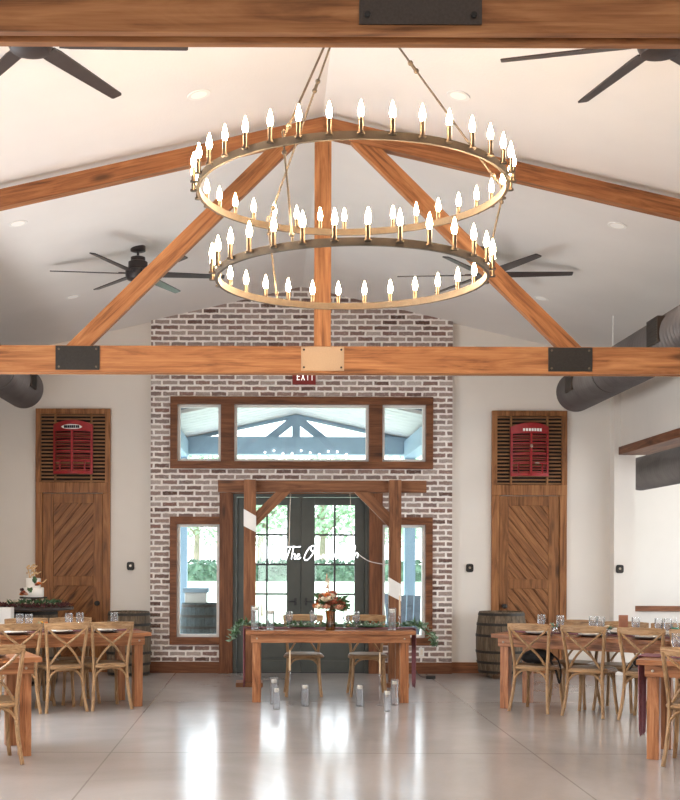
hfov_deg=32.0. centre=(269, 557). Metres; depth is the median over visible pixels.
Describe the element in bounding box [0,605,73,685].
table
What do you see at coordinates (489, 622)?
wine barrel
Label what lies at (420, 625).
greenery garland
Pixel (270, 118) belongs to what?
candle
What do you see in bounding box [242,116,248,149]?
candle
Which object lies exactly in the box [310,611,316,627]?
water goblet
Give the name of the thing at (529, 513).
door
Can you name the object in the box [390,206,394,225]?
candle
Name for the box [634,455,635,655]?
wall
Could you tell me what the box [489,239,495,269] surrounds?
candle
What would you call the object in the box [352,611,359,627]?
water goblet
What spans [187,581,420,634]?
pavement
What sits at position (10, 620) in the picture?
chair
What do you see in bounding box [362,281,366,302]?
candle
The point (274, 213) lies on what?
candle
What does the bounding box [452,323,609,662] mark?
wall
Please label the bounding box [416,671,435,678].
power adapter
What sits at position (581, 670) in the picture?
chair
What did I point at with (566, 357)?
roof truss
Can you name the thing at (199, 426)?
porch
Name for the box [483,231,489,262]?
candle
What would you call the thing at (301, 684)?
glass cylinder
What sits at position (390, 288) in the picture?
candle
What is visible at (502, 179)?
candle
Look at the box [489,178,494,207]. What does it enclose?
candle
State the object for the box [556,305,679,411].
spiral duct
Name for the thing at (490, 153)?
bulb
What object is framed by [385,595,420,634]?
porch chair
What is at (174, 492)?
wall
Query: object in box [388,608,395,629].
glass cylinder
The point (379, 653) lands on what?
taper candle
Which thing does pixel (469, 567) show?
wall control
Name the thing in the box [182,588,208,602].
planter box
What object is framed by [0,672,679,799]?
floor
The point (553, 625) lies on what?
posy
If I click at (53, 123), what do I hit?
ceiling
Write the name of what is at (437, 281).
candle
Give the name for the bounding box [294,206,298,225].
candle
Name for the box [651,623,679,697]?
chair
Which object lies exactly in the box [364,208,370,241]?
bulb
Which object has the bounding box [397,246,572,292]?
ceiling fan
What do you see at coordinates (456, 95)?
recessed light
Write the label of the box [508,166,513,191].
candle
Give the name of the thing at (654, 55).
ceiling fan
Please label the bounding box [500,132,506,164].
bulb
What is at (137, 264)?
ceiling fan
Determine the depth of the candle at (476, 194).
6.40 m
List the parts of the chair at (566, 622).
leg, leg, seat, rail, leg, leg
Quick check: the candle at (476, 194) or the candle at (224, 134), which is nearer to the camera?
the candle at (224, 134)
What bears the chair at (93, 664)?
on the floor
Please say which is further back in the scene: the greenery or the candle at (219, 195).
the greenery
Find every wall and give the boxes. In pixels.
[0,322,150,611]
[150,287,452,662]
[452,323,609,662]
[621,376,679,445]
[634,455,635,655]
[635,455,679,653]
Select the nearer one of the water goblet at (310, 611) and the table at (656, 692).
the table at (656, 692)
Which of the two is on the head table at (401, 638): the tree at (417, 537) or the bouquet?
the bouquet
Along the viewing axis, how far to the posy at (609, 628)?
11.78 m
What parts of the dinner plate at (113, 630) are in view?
plate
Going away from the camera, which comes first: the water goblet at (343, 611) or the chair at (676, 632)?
the chair at (676, 632)
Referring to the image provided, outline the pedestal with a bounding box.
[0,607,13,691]
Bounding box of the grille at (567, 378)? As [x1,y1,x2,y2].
[565,376,570,391]
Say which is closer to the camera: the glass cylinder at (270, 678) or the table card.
the table card
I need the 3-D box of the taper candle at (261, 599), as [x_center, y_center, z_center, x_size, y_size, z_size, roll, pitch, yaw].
[-0.081,0.527,12.680,0.020,0.195,0.020,0,0,0]
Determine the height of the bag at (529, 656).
0.342 m
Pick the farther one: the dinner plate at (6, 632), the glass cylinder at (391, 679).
the glass cylinder at (391, 679)
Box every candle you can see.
[190,152,196,182]
[190,168,196,191]
[195,143,201,174]
[204,179,209,207]
[206,133,212,165]
[209,243,214,273]
[209,257,214,280]
[215,236,220,266]
[216,186,221,214]
[221,125,227,157]
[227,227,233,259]
[228,266,232,285]
[232,193,237,220]
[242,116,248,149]
[244,271,248,291]
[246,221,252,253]
[251,198,255,218]
[261,599,262,615]
[263,275,267,296]
[266,109,273,143]
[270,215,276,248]
[272,204,276,219]
[286,279,290,299]
[289,650,290,669]
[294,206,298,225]
[295,104,301,138]
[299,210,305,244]
[310,280,314,301]
[318,208,322,227]
[325,101,332,135]
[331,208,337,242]
[336,281,340,302]
[342,208,346,228]
[357,100,364,134]
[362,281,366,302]
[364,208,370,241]
[379,653,380,673]
[388,279,392,300]
[389,101,395,135]
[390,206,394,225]
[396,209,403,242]
[413,277,417,298]
[414,202,418,222]
[419,103,425,138]
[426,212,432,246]
[435,273,439,294]
[436,198,440,218]
[446,108,452,143]
[451,217,457,250]
[455,268,459,289]
[456,192,460,213]
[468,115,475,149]
[470,224,476,256]
[472,263,476,282]
[474,185,479,213]
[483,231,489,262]
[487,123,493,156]
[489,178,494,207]
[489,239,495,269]
[490,253,495,276]
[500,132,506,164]
[500,174,505,199]
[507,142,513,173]
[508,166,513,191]
[510,155,515,182]
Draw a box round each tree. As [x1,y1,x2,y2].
[188,455,239,563]
[237,455,290,561]
[284,456,354,563]
[348,456,421,553]
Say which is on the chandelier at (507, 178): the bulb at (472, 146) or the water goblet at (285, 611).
the bulb at (472, 146)
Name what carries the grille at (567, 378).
attached to the spiral duct at (574, 393)
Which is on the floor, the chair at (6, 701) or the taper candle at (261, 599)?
the chair at (6, 701)
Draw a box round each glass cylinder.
[251,605,258,629]
[266,610,273,629]
[270,678,277,703]
[273,688,279,708]
[301,684,308,706]
[356,684,363,706]
[384,690,390,711]
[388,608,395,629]
[391,679,398,704]
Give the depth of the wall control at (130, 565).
15.78 m
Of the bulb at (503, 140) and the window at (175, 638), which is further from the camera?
the window at (175, 638)
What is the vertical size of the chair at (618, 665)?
0.894 m
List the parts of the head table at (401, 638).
leg, leg, leg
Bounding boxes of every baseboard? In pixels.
[150,661,451,673]
[452,662,573,673]
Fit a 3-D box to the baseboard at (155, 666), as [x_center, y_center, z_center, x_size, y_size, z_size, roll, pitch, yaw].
[0.416,1.456,15.685,4.010,0.150,0.030,0,0,0]
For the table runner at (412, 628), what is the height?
0.649 m
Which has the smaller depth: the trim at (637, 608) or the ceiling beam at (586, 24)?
the ceiling beam at (586, 24)
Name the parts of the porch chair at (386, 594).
backrest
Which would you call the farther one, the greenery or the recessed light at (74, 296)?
the greenery
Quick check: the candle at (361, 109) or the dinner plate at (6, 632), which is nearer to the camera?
the candle at (361, 109)
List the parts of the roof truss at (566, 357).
plate, plate, king post, plate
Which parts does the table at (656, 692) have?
leg, leg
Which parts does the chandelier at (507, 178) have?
rod, rod, suspension rod, suspension rod, suspension rod, rod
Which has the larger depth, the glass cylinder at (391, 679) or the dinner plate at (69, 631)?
the glass cylinder at (391, 679)
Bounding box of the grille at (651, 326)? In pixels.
[646,318,656,345]
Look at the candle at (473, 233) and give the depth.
5.55 m
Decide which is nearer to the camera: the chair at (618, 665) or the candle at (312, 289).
the candle at (312, 289)
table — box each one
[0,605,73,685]
[0,628,150,706]
[0,651,41,755]
[246,629,415,702]
[491,630,679,708]
[636,652,679,759]
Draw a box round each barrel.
[106,610,150,676]
[180,602,216,633]
[475,610,525,677]
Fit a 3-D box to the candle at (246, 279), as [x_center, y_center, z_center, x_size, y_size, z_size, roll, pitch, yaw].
[-0.128,-1.504,6.477,0.034,0.154,0.034,0,0,0]
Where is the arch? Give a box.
[218,479,426,687]
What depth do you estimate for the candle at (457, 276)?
6.39 m
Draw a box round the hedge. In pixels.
[187,557,420,581]
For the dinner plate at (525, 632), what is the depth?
11.86 m
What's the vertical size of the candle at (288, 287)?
0.154 m
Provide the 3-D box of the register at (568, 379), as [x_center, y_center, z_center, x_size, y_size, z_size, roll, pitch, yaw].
[3.779,-2.187,14.615,0.170,0.250,0.330,0,0,0]
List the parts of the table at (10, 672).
leg, leg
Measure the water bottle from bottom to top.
0.205 m
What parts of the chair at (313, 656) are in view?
leg, leg, rail, seat, leg, leg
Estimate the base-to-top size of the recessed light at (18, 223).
0.044 m
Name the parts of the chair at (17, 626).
leg, rail, leg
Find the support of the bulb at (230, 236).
on the chandelier at (507, 178)
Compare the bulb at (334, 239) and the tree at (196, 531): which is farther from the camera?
the tree at (196, 531)
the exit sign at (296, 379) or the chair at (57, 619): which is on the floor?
the chair at (57, 619)
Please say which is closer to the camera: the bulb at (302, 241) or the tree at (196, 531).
the bulb at (302, 241)
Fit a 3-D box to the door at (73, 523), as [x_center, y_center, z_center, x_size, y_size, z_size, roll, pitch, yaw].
[-2.625,-0.233,15.741,0.998,3.521,0.118,0,0,0]
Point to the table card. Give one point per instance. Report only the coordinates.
(623, 619)
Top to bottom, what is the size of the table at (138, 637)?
0.765 m
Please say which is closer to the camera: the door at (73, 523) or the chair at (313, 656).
the chair at (313, 656)
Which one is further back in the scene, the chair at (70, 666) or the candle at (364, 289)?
the chair at (70, 666)
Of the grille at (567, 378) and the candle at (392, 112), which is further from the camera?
the grille at (567, 378)
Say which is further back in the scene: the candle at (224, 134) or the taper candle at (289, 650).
the taper candle at (289, 650)
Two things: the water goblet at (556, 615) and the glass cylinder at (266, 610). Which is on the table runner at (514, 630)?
the water goblet at (556, 615)
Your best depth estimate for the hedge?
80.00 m
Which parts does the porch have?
post, king post, post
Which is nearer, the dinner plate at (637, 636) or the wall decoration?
the dinner plate at (637, 636)
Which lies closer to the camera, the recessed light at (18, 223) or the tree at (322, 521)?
the recessed light at (18, 223)
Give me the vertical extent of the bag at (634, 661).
0.342 m
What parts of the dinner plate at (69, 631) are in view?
plate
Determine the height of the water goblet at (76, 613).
0.180 m
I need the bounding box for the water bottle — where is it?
[672,617,678,636]
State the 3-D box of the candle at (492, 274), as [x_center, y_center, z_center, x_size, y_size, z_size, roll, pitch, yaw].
[1.127,-1.499,5.970,0.034,0.154,0.034,0,0,0]
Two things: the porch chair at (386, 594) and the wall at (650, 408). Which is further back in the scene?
the porch chair at (386, 594)
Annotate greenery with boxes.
[0,598,74,607]
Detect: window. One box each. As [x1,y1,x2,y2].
[169,516,218,644]
[170,396,432,468]
[382,517,432,645]
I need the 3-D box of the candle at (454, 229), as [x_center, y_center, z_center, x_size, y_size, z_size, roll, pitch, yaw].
[0.855,-1.500,5.459,0.034,0.154,0.034,0,0,0]
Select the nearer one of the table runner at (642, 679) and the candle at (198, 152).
the candle at (198, 152)
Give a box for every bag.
[521,649,561,683]
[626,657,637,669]
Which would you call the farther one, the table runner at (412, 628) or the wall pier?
the wall pier
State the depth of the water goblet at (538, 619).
12.17 m
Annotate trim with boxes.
[619,428,679,454]
[635,606,679,610]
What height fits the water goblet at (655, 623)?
0.180 m
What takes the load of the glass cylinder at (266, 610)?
on the head table at (401, 638)
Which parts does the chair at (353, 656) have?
leg, leg, rail, seat, leg, leg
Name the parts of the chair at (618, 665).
leg, leg, seat, rail, leg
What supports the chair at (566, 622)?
on the floor
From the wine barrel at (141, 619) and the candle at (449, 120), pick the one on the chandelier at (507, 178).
the candle at (449, 120)
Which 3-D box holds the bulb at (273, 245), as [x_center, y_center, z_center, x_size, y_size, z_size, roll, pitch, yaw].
[0.019,-1.503,5.430,0.034,0.154,0.034,0,0,0]
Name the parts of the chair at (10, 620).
rail, leg, leg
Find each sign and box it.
[286,493,387,564]
[292,375,315,384]
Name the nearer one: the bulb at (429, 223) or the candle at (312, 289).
the bulb at (429, 223)
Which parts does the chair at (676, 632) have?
rail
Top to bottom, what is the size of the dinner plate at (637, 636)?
0.030 m
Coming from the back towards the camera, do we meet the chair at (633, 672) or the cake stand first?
the cake stand
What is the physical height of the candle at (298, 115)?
0.154 m
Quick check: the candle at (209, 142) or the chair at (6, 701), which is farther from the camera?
the chair at (6, 701)
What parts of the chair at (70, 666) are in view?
leg, leg, seat, rail, leg, leg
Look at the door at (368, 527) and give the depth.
15.75 m
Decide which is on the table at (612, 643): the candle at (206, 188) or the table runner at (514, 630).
the table runner at (514, 630)
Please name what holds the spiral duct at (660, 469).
hanging from the ceiling
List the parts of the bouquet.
flower, flower, flower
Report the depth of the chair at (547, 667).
11.78 m
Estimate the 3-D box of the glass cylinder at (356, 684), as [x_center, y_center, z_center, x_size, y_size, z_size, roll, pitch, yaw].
[0.934,1.421,12.209,0.076,0.225,0.076,0,0,0]
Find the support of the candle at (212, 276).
on the chandelier at (507, 178)
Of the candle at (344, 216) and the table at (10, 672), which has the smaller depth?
the candle at (344, 216)
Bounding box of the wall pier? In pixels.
[609,393,634,674]
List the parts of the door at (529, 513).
backing panel, louver frame, frame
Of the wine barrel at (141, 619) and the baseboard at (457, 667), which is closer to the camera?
the wine barrel at (141, 619)
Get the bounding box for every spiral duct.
[0,374,43,407]
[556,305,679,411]
[636,447,679,490]
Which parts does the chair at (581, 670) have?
leg, leg, rail, seat, leg, leg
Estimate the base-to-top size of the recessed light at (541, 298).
0.044 m
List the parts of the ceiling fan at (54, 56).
blade, blade, blade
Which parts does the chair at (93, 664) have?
leg, leg, seat, rail, leg, leg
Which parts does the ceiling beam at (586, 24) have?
plate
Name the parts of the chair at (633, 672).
leg, seat, leg, rail, leg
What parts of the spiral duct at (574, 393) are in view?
hanger rod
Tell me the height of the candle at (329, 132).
0.154 m
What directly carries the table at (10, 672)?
on the floor
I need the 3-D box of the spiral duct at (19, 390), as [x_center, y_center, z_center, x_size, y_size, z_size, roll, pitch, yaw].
[-3.164,-2.365,8.404,0.526,0.870,13.808,0,0,0]
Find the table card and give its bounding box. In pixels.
[618,615,627,634]
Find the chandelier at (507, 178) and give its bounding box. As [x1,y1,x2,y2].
[190,48,515,309]
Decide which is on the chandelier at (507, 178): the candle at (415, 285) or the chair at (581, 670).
the candle at (415, 285)
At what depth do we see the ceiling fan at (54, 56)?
6.94 m
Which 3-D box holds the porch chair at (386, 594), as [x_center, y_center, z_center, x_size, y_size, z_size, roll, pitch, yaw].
[1.751,1.055,18.244,0.680,1.002,0.731,0,0,-17]
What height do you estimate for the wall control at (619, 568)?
0.112 m
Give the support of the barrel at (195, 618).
on the floor
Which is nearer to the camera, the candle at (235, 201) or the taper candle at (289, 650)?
the candle at (235, 201)
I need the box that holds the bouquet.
[312,574,350,629]
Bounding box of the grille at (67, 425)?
[53,420,92,473]
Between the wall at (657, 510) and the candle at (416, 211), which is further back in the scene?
the wall at (657, 510)
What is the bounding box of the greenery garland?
[225,616,438,646]
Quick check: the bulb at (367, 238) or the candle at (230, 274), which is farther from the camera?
the candle at (230, 274)
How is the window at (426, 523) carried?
in the wall at (174, 492)
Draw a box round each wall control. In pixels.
[127,562,133,569]
[466,564,473,571]
[616,565,623,572]
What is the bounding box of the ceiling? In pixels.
[0,46,679,346]
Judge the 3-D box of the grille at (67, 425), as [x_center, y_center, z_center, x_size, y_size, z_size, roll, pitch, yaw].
[-2.615,-1.472,15.688,0.525,0.711,0.160,0,0,0]
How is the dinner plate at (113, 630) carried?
on the table at (138, 637)
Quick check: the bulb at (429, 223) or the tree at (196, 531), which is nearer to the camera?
the bulb at (429, 223)
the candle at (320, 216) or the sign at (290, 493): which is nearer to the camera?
the candle at (320, 216)
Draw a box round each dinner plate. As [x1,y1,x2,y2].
[0,631,29,634]
[48,630,74,633]
[89,629,118,632]
[522,631,553,634]
[576,633,607,636]
[632,635,665,639]
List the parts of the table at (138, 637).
leg, leg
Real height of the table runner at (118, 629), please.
0.007 m
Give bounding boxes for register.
[30,374,36,389]
[565,376,572,392]
[646,315,665,346]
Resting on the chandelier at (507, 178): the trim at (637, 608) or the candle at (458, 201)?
the candle at (458, 201)
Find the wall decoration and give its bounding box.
[510,422,548,476]
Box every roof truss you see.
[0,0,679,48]
[0,117,679,376]
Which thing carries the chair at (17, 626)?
on the floor
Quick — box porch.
[180,408,421,626]
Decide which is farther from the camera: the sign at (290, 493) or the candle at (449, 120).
the sign at (290, 493)
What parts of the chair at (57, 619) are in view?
leg, leg, rail, seat, leg, leg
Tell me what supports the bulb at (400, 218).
on the chandelier at (507, 178)
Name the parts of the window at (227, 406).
sash, sash, sash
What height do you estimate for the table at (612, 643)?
0.765 m
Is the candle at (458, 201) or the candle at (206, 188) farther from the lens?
the candle at (458, 201)
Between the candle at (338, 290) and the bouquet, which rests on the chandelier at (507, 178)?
the candle at (338, 290)
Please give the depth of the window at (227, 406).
15.66 m
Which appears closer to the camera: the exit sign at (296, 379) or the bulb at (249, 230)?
the bulb at (249, 230)
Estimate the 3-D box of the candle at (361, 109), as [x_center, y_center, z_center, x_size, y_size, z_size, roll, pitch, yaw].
[0.404,-1.949,5.214,0.034,0.154,0.034,0,0,0]
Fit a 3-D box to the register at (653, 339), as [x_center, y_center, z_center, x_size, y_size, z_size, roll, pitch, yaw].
[3.779,-2.187,11.415,0.170,0.250,0.330,0,0,0]
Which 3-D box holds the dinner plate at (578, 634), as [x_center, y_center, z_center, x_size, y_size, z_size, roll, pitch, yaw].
[3.167,0.761,11.619,0.316,0.030,0.316,0,0,0]
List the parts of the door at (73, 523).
louver frame, backing panel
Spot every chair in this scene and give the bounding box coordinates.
[0,623,42,714]
[0,645,25,764]
[4,618,55,705]
[35,622,88,713]
[49,617,100,704]
[79,621,133,710]
[283,614,323,696]
[346,614,387,696]
[385,593,406,626]
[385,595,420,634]
[507,623,563,714]
[549,620,602,709]
[560,625,618,718]
[592,621,648,712]
[617,627,674,719]
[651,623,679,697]
[660,647,679,766]
[669,629,679,721]
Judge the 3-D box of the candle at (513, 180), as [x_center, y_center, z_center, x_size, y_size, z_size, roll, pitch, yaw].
[1.210,-1.946,5.866,0.034,0.154,0.034,0,0,0]
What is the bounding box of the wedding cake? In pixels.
[19,564,46,596]
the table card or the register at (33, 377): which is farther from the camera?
the register at (33, 377)
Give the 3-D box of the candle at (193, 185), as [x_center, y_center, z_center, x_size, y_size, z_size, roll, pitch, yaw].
[-0.388,-1.951,6.034,0.034,0.154,0.034,0,0,0]
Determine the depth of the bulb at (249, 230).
5.52 m
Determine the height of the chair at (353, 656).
0.894 m
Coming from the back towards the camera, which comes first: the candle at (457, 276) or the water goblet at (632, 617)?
the water goblet at (632, 617)
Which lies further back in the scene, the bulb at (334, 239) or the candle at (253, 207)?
the candle at (253, 207)
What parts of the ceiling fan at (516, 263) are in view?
blade, blade, blade, blade, blade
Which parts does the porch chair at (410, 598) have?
backrest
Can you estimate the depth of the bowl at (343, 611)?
12.84 m
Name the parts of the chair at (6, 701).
seat, leg, rail, leg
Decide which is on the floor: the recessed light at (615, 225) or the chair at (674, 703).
the chair at (674, 703)
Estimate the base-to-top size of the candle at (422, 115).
0.154 m
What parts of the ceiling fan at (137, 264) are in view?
blade, blade, blade, blade, blade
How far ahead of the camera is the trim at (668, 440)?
14.45 m
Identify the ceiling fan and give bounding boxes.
[0,46,187,98]
[50,245,224,292]
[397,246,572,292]
[500,49,679,102]
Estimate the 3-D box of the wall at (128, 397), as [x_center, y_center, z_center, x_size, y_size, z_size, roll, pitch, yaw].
[-2.764,-0.821,15.925,2.365,4.683,0.250,0,0,0]
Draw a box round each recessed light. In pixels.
[8,220,27,226]
[66,294,79,298]
[187,89,210,100]
[447,90,469,100]
[534,296,548,300]
[607,222,626,228]
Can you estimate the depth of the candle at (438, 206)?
6.62 m
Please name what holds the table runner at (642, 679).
on the table at (656, 692)
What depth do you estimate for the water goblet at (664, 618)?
11.43 m
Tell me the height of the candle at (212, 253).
0.154 m
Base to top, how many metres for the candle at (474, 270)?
0.154 m
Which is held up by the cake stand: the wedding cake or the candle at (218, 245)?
the wedding cake
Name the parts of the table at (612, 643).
leg, leg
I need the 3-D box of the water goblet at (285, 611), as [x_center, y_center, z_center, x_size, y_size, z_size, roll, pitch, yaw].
[0.210,0.663,12.720,0.080,0.180,0.080,0,0,0]
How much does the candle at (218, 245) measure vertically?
0.154 m
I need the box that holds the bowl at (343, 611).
[342,611,349,621]
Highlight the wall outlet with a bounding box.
[419,648,423,655]
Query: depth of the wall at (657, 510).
19.00 m
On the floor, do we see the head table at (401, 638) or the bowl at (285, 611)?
the head table at (401, 638)
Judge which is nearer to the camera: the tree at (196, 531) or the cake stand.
the cake stand
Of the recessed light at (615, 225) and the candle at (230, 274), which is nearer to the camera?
the candle at (230, 274)
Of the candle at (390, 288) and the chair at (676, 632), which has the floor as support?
the chair at (676, 632)
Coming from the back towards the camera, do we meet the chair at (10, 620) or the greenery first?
the greenery
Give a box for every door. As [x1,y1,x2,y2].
[35,408,110,671]
[219,493,382,673]
[491,411,566,673]
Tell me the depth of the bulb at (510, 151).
5.72 m
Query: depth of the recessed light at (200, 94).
8.64 m
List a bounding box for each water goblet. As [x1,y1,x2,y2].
[76,613,83,629]
[285,611,292,627]
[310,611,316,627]
[342,611,349,627]
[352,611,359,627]
[537,614,544,623]
[556,615,563,632]
[632,617,639,635]
[654,618,662,628]
[663,618,671,635]
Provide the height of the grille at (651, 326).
0.210 m
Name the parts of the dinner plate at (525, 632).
plate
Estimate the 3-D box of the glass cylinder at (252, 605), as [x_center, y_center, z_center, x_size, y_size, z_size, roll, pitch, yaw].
[-0.155,0.636,12.620,0.088,0.255,0.088,0,0,0]
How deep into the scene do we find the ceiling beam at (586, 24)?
3.34 m
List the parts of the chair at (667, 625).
rail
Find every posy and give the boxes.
[549,622,560,632]
[604,625,613,634]
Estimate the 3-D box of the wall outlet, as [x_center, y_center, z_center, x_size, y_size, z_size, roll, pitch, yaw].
[2.021,1.250,15.694,0.070,0.114,0.011,0,0,0]
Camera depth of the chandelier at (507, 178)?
5.71 m
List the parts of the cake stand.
stand plate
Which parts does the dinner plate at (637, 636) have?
plate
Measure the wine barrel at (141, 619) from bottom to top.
0.830 m
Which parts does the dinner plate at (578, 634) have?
plate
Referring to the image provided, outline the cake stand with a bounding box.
[19,597,47,606]
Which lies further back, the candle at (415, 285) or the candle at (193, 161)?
the candle at (415, 285)
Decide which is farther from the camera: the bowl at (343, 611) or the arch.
the arch
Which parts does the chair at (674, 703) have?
leg, rail, seat, leg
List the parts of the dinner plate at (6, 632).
plate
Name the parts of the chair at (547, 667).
leg, leg, rail, seat, leg, leg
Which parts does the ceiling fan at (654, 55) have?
blade, blade, blade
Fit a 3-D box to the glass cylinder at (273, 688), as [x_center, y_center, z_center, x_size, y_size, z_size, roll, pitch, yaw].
[0.072,1.423,11.966,0.070,0.215,0.070,0,0,0]
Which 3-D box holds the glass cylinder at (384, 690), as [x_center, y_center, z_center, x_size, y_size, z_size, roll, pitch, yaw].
[1.180,1.429,11.810,0.070,0.210,0.070,0,0,0]
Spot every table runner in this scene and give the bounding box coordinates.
[0,629,139,632]
[243,627,415,687]
[504,630,679,638]
[638,653,679,735]

